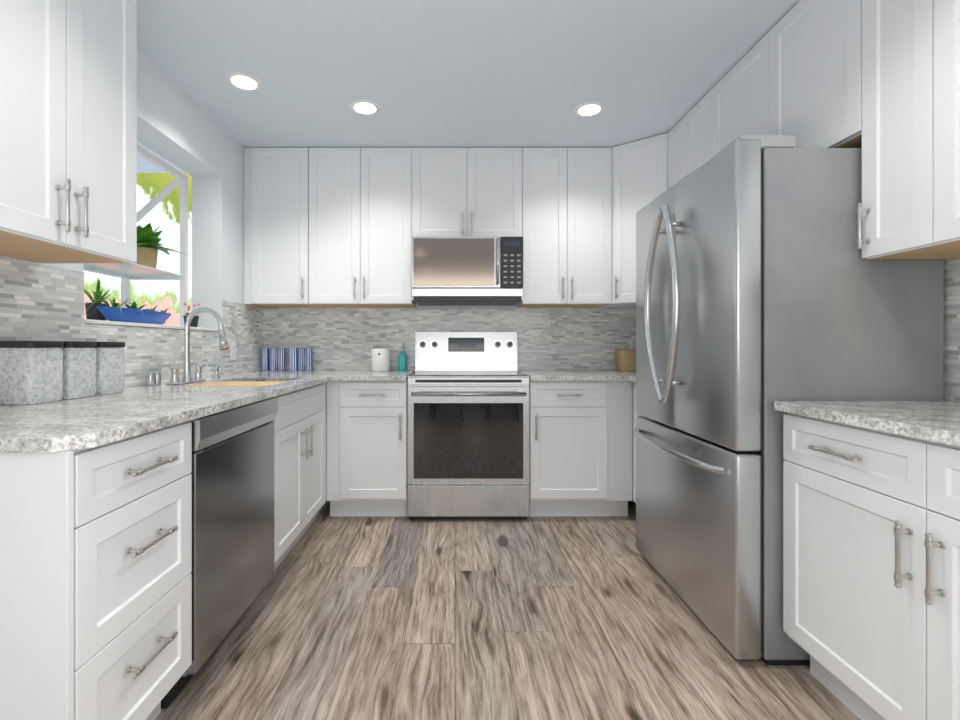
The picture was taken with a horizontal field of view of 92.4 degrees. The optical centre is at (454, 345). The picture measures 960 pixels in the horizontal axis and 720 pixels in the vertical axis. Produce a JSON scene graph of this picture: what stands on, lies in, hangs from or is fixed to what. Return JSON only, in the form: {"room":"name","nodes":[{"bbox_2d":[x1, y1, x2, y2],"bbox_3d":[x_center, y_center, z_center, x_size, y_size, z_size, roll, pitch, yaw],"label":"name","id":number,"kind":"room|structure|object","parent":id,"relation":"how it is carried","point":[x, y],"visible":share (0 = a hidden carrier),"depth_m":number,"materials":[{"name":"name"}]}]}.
{"room":"kitchen","nodes":[
{"label":"kitchen","id":0,"kind":"room"},
{"bbox_2d":[0,48,262,387],"bbox_3d":[-1.562,-0.139,1.880,0.196,2.478,3.260,0,0,0],"label":"wall","id":1,"kind":"structure","parent":0,"point":[177,126],"depth_m":2.53,"materials":[{"name":"grey tile"}]},
{"bbox_2d":[0,0,136,262],"bbox_3d":[-1.274,-0.833,1.038,0.376,1.084,1.176,0,0,0],"label":"upper cabinet","id":2,"kind":"object","parent":1,"relation":"attached to","point":[68,131],"visible":1,"depth_m":1.35,"materials":[{"name":"white paint"}]},
{"bbox_2d":[83,144,218,331],"bbox_3d":[-1.770,-0.580,2.360,0.623,0.979,1.078,0,0,0],"label":"garden window","id":3,"kind":"structure","parent":1,"relation":"in","point":[126,273],"depth_m":2.86,"materials":[{"name":"white plastic"}]},
{"bbox_2d":[84,278,120,320],"bbox_3d":[-1.766,-0.223,2.261,0.223,0.221,0.206,0,0,0],"label":"potted plant","id":4,"kind":"object","parent":3,"relation":"on","point":[97,314],"visible":0.65,"depth_m":2.23,"materials":[{"name":"grey"}]},
{"bbox_2d":[84,291,171,324],"bbox_3d":[-1.590,-0.177,2.253,0.284,0.139,0.605,0,0,0],"label":"planter","id":5,"kind":"object","parent":3,"relation":"on","point":[132,313],"visible":0.92,"depth_m":2.19,"materials":[{"name":"blue ceramic"}]},
{"bbox_2d":[133,223,185,267],"bbox_3d":[-1.760,-0.578,2.648,0.396,0.272,0.406,0,0,0],"label":"potted plant","id":6,"kind":"object","parent":3,"relation":"on","point":[148,244],"visible":0.54,"depth_m":2.60,"materials":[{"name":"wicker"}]},
{"bbox_2d":[183,303,199,326],"bbox_3d":[-1.597,-0.185,2.780,0.100,0.156,0.129,0,0,0],"label":"flowers","id":7,"kind":"object","parent":3,"relation":"on","point":[194,322],"visible":0.58,"depth_m":2.77,"materials":[{"name":"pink plant"}]},
{"bbox_2d":[230,343,235,360],"bbox_3d":[-1.461,0.036,3.031,0.005,0.117,0.072,0,0,0],"label":"electrical outlet plate","id":8,"kind":"object","parent":1,"relation":"attached to","point":[232,351],"visible":1,"depth_m":3.02,"materials":[{"name":"white plastic"}]},
{"bbox_2d":[263,304,635,489],"bbox_3d":[0.095,-0.139,3.582,3.510,2.478,0.156,0,0,0],"label":"wall","id":9,"kind":"structure","parent":0,"point":[547,338],"depth_m":3.50,"materials":[{"name":"grey tile"}]},
{"bbox_2d":[244,148,311,307],"bbox_3d":[-1.240,-0.834,3.340,0.453,1.083,0.324,0,0,0],"label":"upper cabinet","id":10,"kind":"object","parent":9,"relation":"attached to","point":[275,179],"depth_m":3.19,"materials":[{"name":"white paint"}]},
{"bbox_2d":[308,148,415,307],"bbox_3d":[-0.655,-0.834,3.340,0.716,1.083,0.324,0,0,0],"label":"upper cabinet","id":11,"kind":"object","parent":9,"relation":"attached to","point":[332,227],"depth_m":3.19,"materials":[{"name":"white paint"}]},
{"bbox_2d":[412,148,523,239],"bbox_3d":[0.085,-1.059,3.340,0.764,0.633,0.324,0,0,0],"label":"upper cabinet","id":12,"kind":"object","parent":9,"relation":"attached to","point":[457,192],"depth_m":3.19,"materials":[{"name":"white paint"}]},
{"bbox_2d":[412,237,522,305],"bbox_3d":[0.084,-0.522,3.277,0.754,0.434,0.441,0,0,0],"label":"microwave","id":13,"kind":"object","parent":12,"relation":"attached to","point":[467,271],"visible":1,"depth_m":3.10,"materials":[{"name":"silver metal"}]},
{"bbox_2d":[516,148,611,307],"bbox_3d":[0.776,-0.834,3.340,0.619,1.083,0.324,0,0,0],"label":"upper cabinet","id":14,"kind":"object","parent":9,"relation":"attached to","point":[567,242],"depth_m":3.19,"materials":[{"name":"white paint"}]},
{"bbox_2d":[630,338,635,348],"bbox_3d":[1.366,-0.004,3.501,0.072,0.117,0.005,0,0,0],"label":"outlet","id":15,"kind":"object","parent":9,"relation":"attached to","point":[632,343],"visible":0.42,"depth_m":3.50,"materials":[{"name":"white plastic"}]},
{"bbox_2d":[137,0,799,172],"bbox_3d":[0.200,-1.428,-0.045,7.100,0.100,7.410,0,0,0],"label":"ceiling","id":16,"kind":"structure","parent":0,"point":[478,73],"depth_m":2.25,"materials":[{"name":"white paint"}]},
{"bbox_2d":[225,72,261,91],"bbox_3d":[-1.100,-1.374,2.400,0.175,0.005,0.175,0,0,-6],"label":"recessed light","id":17,"kind":"object","parent":16,"relation":"in","point":[243,82],"depth_m":2.39,"materials":[{"name":"white"}]},
{"bbox_2d":[350,100,379,115],"bbox_3d":[-0.520,-1.374,2.660,0.175,0.005,0.175,0,0,-6],"label":"recessed light","id":18,"kind":"object","parent":16,"relation":"in","point":[361,107],"depth_m":2.65,"materials":[{"name":"white"}]},
{"bbox_2d":[574,102,604,117],"bbox_3d":[0.782,-1.374,2.680,0.175,0.005,0.175,0,0,-39],"label":"recessed light","id":19,"kind":"object","parent":16,"relation":"in","point":[589,109],"depth_m":2.67,"materials":[{"name":"white"}]},
{"bbox_2d":[155,490,860,719],"bbox_3d":[0.200,1.130,-0.045,7.100,0.060,7.410,0,0,0],"label":"floor","id":20,"kind":"structure","parent":0,"point":[529,618],"depth_m":1.72,"materials":[{"name":"laminate"}]},
{"bbox_2d":[0,422,191,719],"bbox_3d":[-1.126,0.658,1.160,0.672,0.884,0.446,0,0,0],"label":"base cabinet","id":21,"kind":"object","parent":20,"relation":"on","point":[95,583],"depth_m":1.02,"materials":[{"name":"white paint"}]},
{"bbox_2d":[0,370,335,452],"bbox_3d":[-1.103,0.292,2.215,0.720,0.214,2.578,0,0,0],"label":"countertop","id":22,"kind":"structure","parent":21,"relation":"on","point":[78,423],"depth_m":1.34,"materials":[{"name":"stone"}]},
{"bbox_2d":[0,341,63,404],"bbox_3d":[-1.385,0.084,1.500,0.132,0.200,0.132,0,0,0],"label":"canister","id":23,"kind":"object","parent":22,"relation":"on","point":[31,372],"visible":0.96,"depth_m":1.44,"materials":[{"name":"grey stone"}]},
{"bbox_2d":[62,341,96,398],"bbox_3d":[-1.385,0.084,1.645,0.132,0.200,0.132,0,0,0],"label":"canister","id":24,"kind":"object","parent":22,"relation":"on","point":[79,371],"visible":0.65,"depth_m":1.62,"materials":[{"name":"grey stone"}]},
{"bbox_2d":[82,342,124,394],"bbox_3d":[-1.385,0.084,1.790,0.132,0.200,0.132,0,0,0],"label":"canister","id":25,"kind":"object","parent":22,"relation":"on","point":[110,367],"visible":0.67,"depth_m":1.76,"materials":[{"name":"grey stone"}]},
{"bbox_2d":[146,371,160,385],"bbox_3d":[-1.425,0.151,2.178,0.034,0.066,0.078,0,0,0],"label":"shakers","id":26,"kind":"object","parent":22,"relation":"on","point":[153,378],"visible":1,"depth_m":2.15,"materials":[{"name":"silver metal"}]},
{"bbox_2d":[166,308,227,384],"bbox_3d":[-1.256,-0.005,2.384,0.234,0.377,0.461,0,0,0],"label":"faucet","id":27,"kind":"object","parent":22,"relation":"on","point":[187,377],"visible":1,"depth_m":2.30,"materials":[{"name":"silver metal"}]},
{"bbox_2d":[185,381,287,386],"bbox_3d":[-1.073,0.198,2.310,0.402,0.020,0.280,0,0,0],"label":"cutting board","id":28,"kind":"object","parent":22,"relation":"on","point":[239,384],"visible":0.42,"depth_m":2.25,"materials":[{"name":"brown wood"}]},
{"bbox_2d":[261,348,284,370],"bbox_3d":[-1.357,0.099,3.440,0.177,0.170,0.057,0,0,0],"label":"tumbler","id":29,"kind":"object","parent":22,"relation":"on","point":[267,354],"depth_m":3.42,"materials":[{"name":"blue glass"}]},
{"bbox_2d":[288,348,312,370],"bbox_3d":[-1.152,0.099,3.432,0.166,0.170,0.128,0,0,-27],"label":"tumbler","id":30,"kind":"object","parent":22,"relation":"on","point":[296,359],"depth_m":3.41,"materials":[{"name":"blue glass"}]},
{"bbox_2d":[161,397,277,708],"bbox_3d":[-1.090,0.660,1.695,0.640,0.880,0.612,0,0,0],"label":"dishwasher","id":31,"kind":"object","parent":20,"relation":"on","point":[232,473],"visible":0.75,"depth_m":1.59,"materials":[{"name":"silver metal"}]},
{"bbox_2d":[272,410,327,569],"bbox_3d":[-1.126,0.755,2.403,0.672,0.690,0.782,0,0,0],"label":"base cabinet","id":32,"kind":"object","parent":20,"relation":"on","point":[300,440],"depth_m":2.33,"materials":[{"name":"white paint"}]},
{"bbox_2d":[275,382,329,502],"bbox_3d":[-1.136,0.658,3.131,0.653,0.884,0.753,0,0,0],"label":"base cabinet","id":33,"kind":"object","parent":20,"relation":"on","point":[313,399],"depth_m":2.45,"materials":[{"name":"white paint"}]},
{"bbox_2d":[327,380,407,515],"bbox_3d":[-0.554,0.658,3.188,0.505,0.884,0.627,0,0,0],"label":"base cabinet","id":34,"kind":"object","parent":20,"relation":"on","point":[367,420],"depth_m":2.88,"materials":[{"name":"white paint"}]},
{"bbox_2d":[336,370,414,380],"bbox_3d":[-0.523,0.200,3.175,0.441,0.030,0.657,0,0,0],"label":"countertop","id":35,"kind":"structure","parent":34,"relation":"on","point":[341,375],"depth_m":2.88,"materials":[{"name":"stone"}]},
{"bbox_2d":[371,348,390,371],"bbox_3d":[-0.545,0.101,3.379,0.142,0.166,0.144,0,0,0],"label":"crock","id":36,"kind":"object","parent":35,"relation":"on","point":[380,359],"visible":0.94,"depth_m":3.32,"materials":[{"name":"white ceramic"}]},
{"bbox_2d":[398,343,406,370],"bbox_3d":[-0.385,0.081,3.386,0.066,0.205,0.073,0,0,0],"label":"soap bottle","id":37,"kind":"object","parent":35,"relation":"on","point":[402,361],"visible":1,"depth_m":3.37,"materials":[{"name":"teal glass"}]},
{"bbox_2d":[407,332,529,519],"bbox_3d":[0.084,0.497,3.149,0.762,1.205,0.697,0,0,0],"label":"range","id":38,"kind":"object","parent":20,"relation":"on","point":[468,425],"visible":1,"depth_m":2.86,"materials":[{"name":"silver metal"}]},
{"bbox_2d":[529,380,631,515],"bbox_3d":[0.793,0.658,3.188,0.647,0.884,0.627,0,0,0],"label":"base cabinet","id":39,"kind":"object","parent":20,"relation":"on","point":[580,448],"depth_m":2.88,"materials":[{"name":"white paint"}]},
{"bbox_2d":[517,370,635,380],"bbox_3d":[1.081,0.200,3.175,1.223,0.030,0.657,0,0,0],"label":"countertop","id":40,"kind":"structure","parent":39,"relation":"on","point":[534,375],"depth_m":2.88,"materials":[{"name":"stone"}]},
{"bbox_2d":[615,349,635,370],"bbox_3d":[1.270,0.105,3.380,0.156,0.158,0.156,0,0,0],"label":"wicker basket","id":41,"kind":"object","parent":40,"relation":"on","point":[625,359],"visible":0.77,"depth_m":3.31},
{"bbox_2d":[633,382,640,502],"bbox_3d":[1.396,0.658,2.672,0.592,0.884,0.440,0,0,0],"label":"base cabinet","id":42,"kind":"object","parent":20,"relation":"on","point":[635,414],"depth_m":2.82,"materials":[{"name":"white paint"}]},
{"bbox_2d":[624,374,635,381],"bbox_3d":[1.375,0.200,2.642,0.636,0.030,0.378,0,0,0],"label":"countertop","id":43,"kind":"structure","parent":42,"relation":"on","point":[627,377],"depth_m":2.85,"materials":[{"name":"stone"}]},
{"bbox_2d":[634,135,943,664],"bbox_3d":[1.275,0.189,2.000,0.780,1.822,0.872,0,0,0],"label":"refrigerator","id":44,"kind":"object","parent":20,"relation":"on","point":[762,285],"visible":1,"depth_m":1.56,"materials":[{"name":"silver metal"}]},
{"bbox_2d":[783,413,959,719],"bbox_3d":[1.396,0.658,1.074,0.592,0.884,0.948,0,0,0],"label":"base cabinet","id":45,"kind":"object","parent":20,"relation":"on","point":[871,572],"depth_m":1.21,"materials":[{"name":"white paint"}]},
{"bbox_2d":[774,401,959,446],"bbox_3d":[1.383,0.200,0.825,0.620,0.030,1.448,0,0,0],"label":"countertop","id":46,"kind":"structure","parent":45,"relation":"on","point":[934,421],"depth_m":1.26,"materials":[{"name":"stone"}]},
{"bbox_2d":[944,259,959,400],"bbox_3d":[1.772,-0.139,1.755,0.156,2.478,3.510,0,0,0],"label":"wall","id":47,"kind":"structure","parent":0,"point":[951,329],"depth_m":1.57,"materials":[{"name":"grey tile"}]},
{"bbox_2d":[598,145,635,307],"bbox_3d":[1.389,-0.834,3.233,0.605,1.083,0.537,0,0,0],"label":"upper cabinet","id":48,"kind":"object","parent":47,"relation":"attached to","point":[616,151],"depth_m":3.16,"materials":[{"name":"white paint"}]},
{"bbox_2d":[622,133,665,303],"bbox_3d":[1.231,-0.833,3.074,0.289,1.076,0.229,0,0,0],"label":"upper cabinet","id":49,"kind":"object","parent":47,"relation":"attached to","point":[644,160],"depth_m":3.09,"materials":[{"name":"white paint"}]},
{"bbox_2d":[666,91,709,189],"bbox_3d":[1.530,-0.834,2.707,0.324,1.083,0.511,0,0,0],"label":"upper cabinet","id":50,"kind":"object","parent":47,"relation":"attached to","point":[688,142],"depth_m":2.68,"materials":[{"name":"white paint"}]},
{"bbox_2d":[710,0,857,157],"bbox_3d":[1.530,-1.050,2.001,0.324,0.650,0.898,0,0,0],"label":"upper cabinet","id":51,"kind":"object","parent":47,"relation":"attached to","point":[800,80],"depth_m":1.83,"materials":[{"name":"white paint"}]},
{"bbox_2d":[854,0,959,258],"bbox_3d":[1.530,-0.834,1.434,0.324,1.083,0.232,0,0,0],"label":"upper cabinet","id":52,"kind":"object","parent":47,"relation":"attached to","point":[877,82],"depth_m":1.46,"materials":[{"name":"white paint"}]},
{"bbox_2d":[922,0,959,251],"bbox_3d":[1.530,-0.834,1.086,0.324,1.083,0.464,0,0,0],"label":"upper cabinet","id":53,"kind":"object","parent":47,"relation":"attached to","point":[940,18],"depth_m":1.30,"materials":[{"name":"white paint"}]},
{"label":"outside","id":54,"kind":"structure","parent":0,"visible":0},
{"bbox_2d":[83,173,191,325],"bbox_3d":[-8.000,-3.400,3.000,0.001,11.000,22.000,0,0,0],"label":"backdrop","id":55,"kind":"structure","parent":54,"point":[142,287],"depth_m":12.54,"materials":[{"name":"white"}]}
]}

